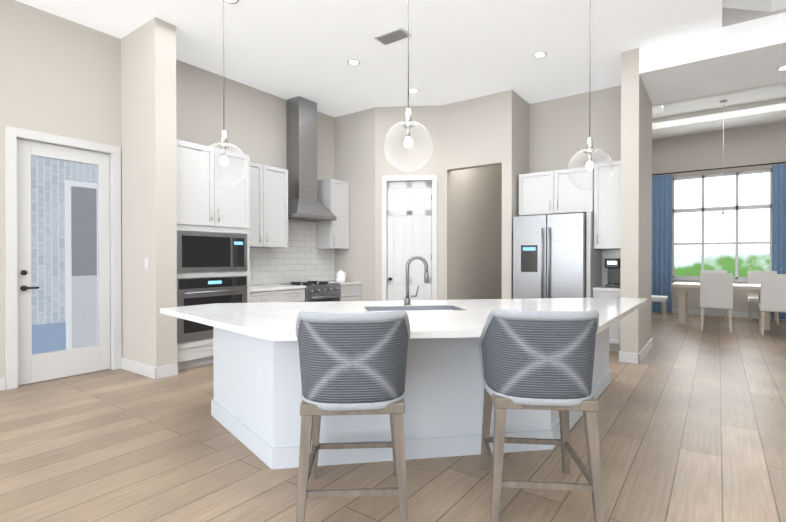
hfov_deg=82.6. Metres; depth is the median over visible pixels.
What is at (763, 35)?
header beam
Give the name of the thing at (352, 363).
stool
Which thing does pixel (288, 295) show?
base cabinet
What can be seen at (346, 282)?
countertop
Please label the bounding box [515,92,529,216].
wall
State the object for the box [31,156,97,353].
door glass
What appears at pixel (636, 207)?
column
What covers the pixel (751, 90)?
ceiling
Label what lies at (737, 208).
dining room window
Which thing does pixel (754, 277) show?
dining chair
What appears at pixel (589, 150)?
pendant light
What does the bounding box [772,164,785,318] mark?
curtain
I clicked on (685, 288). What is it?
dining table
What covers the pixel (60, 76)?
wall
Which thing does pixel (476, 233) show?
wall
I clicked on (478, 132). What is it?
wall
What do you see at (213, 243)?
tall cabinet
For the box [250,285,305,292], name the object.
countertop
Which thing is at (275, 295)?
base cabinet
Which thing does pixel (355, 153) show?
wall
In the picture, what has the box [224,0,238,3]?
recessed light
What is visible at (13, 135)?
door frame
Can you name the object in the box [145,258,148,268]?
switch plate
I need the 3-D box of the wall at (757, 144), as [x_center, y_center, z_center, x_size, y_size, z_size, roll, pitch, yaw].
[9.042,-1.000,8.906,7.900,4.500,0.150,0,0,36]
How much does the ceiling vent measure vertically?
0.015 m
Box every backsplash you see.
[250,220,334,285]
[602,250,620,284]
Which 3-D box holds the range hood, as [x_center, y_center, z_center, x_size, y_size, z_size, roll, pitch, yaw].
[-1.415,-1.659,7.336,0.516,1.958,0.880,0,0,36]
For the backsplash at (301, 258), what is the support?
attached to the wall at (60, 76)
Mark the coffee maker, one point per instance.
(612, 265)
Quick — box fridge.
[513,211,600,298]
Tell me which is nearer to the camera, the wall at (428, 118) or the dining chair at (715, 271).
the wall at (428, 118)
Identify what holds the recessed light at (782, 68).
in the ceiling at (751, 90)
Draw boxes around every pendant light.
[200,0,247,187]
[384,0,432,171]
[567,0,612,189]
[714,100,731,227]
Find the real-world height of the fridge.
1.965 m
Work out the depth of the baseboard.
5.52 m
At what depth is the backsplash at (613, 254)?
6.83 m
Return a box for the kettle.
[335,270,345,281]
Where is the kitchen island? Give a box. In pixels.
[211,328,610,468]
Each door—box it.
[17,139,109,385]
[387,181,431,300]
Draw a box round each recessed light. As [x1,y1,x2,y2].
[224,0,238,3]
[347,59,359,64]
[409,89,418,92]
[533,52,546,57]
[777,65,785,70]
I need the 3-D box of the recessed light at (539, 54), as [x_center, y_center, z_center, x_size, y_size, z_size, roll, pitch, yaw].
[1.870,-2.625,5.696,0.170,0.005,0.170,0,0,36]
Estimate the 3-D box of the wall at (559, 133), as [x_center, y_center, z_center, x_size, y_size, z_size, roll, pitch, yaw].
[2.980,-0.688,7.133,1.580,3.900,0.150,0,0,36]
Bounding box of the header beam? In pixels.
[639,12,785,78]
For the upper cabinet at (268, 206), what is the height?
1.200 m
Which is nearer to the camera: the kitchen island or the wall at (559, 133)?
the kitchen island
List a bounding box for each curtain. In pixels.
[651,174,671,312]
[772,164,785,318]
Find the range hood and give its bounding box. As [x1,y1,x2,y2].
[287,96,336,221]
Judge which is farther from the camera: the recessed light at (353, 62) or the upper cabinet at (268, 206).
the upper cabinet at (268, 206)
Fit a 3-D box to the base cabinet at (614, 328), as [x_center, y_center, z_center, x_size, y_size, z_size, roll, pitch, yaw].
[3.191,0.821,6.477,0.435,0.890,0.670,0,0,36]
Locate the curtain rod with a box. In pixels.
[652,162,785,175]
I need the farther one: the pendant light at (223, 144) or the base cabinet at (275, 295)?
the base cabinet at (275, 295)
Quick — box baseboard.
[0,308,785,390]
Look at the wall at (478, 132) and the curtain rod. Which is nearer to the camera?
the wall at (478, 132)
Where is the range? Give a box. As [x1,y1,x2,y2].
[284,281,340,301]
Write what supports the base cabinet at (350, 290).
on the floor
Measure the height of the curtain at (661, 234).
3.240 m
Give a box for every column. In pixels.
[121,17,176,366]
[620,48,651,352]
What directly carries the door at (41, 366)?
in the wall at (60, 76)
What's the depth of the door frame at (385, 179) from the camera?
7.64 m
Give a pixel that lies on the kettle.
(340, 275)
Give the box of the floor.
[0,312,785,521]
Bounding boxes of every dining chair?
[651,295,667,321]
[700,273,732,332]
[701,270,726,320]
[748,271,778,324]
[758,274,785,334]
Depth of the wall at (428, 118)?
7.64 m
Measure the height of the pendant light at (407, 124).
1.924 m
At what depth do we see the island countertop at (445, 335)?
3.26 m
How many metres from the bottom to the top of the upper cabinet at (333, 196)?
1.200 m
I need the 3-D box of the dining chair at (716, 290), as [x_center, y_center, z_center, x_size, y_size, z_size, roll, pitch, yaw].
[5.903,0.735,8.170,0.480,1.040,0.570,0,0,36]
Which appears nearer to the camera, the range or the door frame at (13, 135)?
the door frame at (13, 135)
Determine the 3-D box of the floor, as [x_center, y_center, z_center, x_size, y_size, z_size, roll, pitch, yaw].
[1.915,1.340,4.304,14.000,0.120,19.500,0,0,36]
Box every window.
[672,169,772,281]
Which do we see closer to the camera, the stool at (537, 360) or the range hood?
the stool at (537, 360)
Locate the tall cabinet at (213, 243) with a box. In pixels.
[176,139,249,369]
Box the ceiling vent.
[374,27,411,44]
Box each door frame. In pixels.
[5,126,121,389]
[381,175,436,300]
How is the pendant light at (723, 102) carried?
hanging from the ceiling at (751, 90)
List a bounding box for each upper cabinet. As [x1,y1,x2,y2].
[250,162,287,247]
[316,179,348,248]
[519,166,593,215]
[594,160,620,248]
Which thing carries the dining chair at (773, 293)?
on the floor
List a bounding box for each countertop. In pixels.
[160,297,647,375]
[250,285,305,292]
[329,281,361,284]
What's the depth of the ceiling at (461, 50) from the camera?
5.28 m
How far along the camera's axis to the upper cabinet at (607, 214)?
6.28 m
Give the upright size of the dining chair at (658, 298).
1.040 m
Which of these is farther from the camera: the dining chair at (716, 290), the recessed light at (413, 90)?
the dining chair at (716, 290)
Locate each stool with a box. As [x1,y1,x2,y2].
[296,310,409,521]
[479,308,603,521]
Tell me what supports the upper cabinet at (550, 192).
attached to the wall at (559, 133)
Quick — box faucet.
[404,256,428,303]
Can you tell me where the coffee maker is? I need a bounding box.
[605,258,620,286]
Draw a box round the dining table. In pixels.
[671,282,769,329]
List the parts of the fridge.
fridge panel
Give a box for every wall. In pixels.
[0,0,334,377]
[335,107,374,300]
[375,105,442,300]
[443,90,514,299]
[451,165,501,299]
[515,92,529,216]
[529,85,620,285]
[652,122,785,312]
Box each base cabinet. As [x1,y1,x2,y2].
[250,289,281,302]
[282,289,304,301]
[341,285,360,300]
[593,285,619,351]
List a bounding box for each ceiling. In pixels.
[16,0,785,116]
[642,49,785,139]
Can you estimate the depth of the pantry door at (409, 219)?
7.68 m

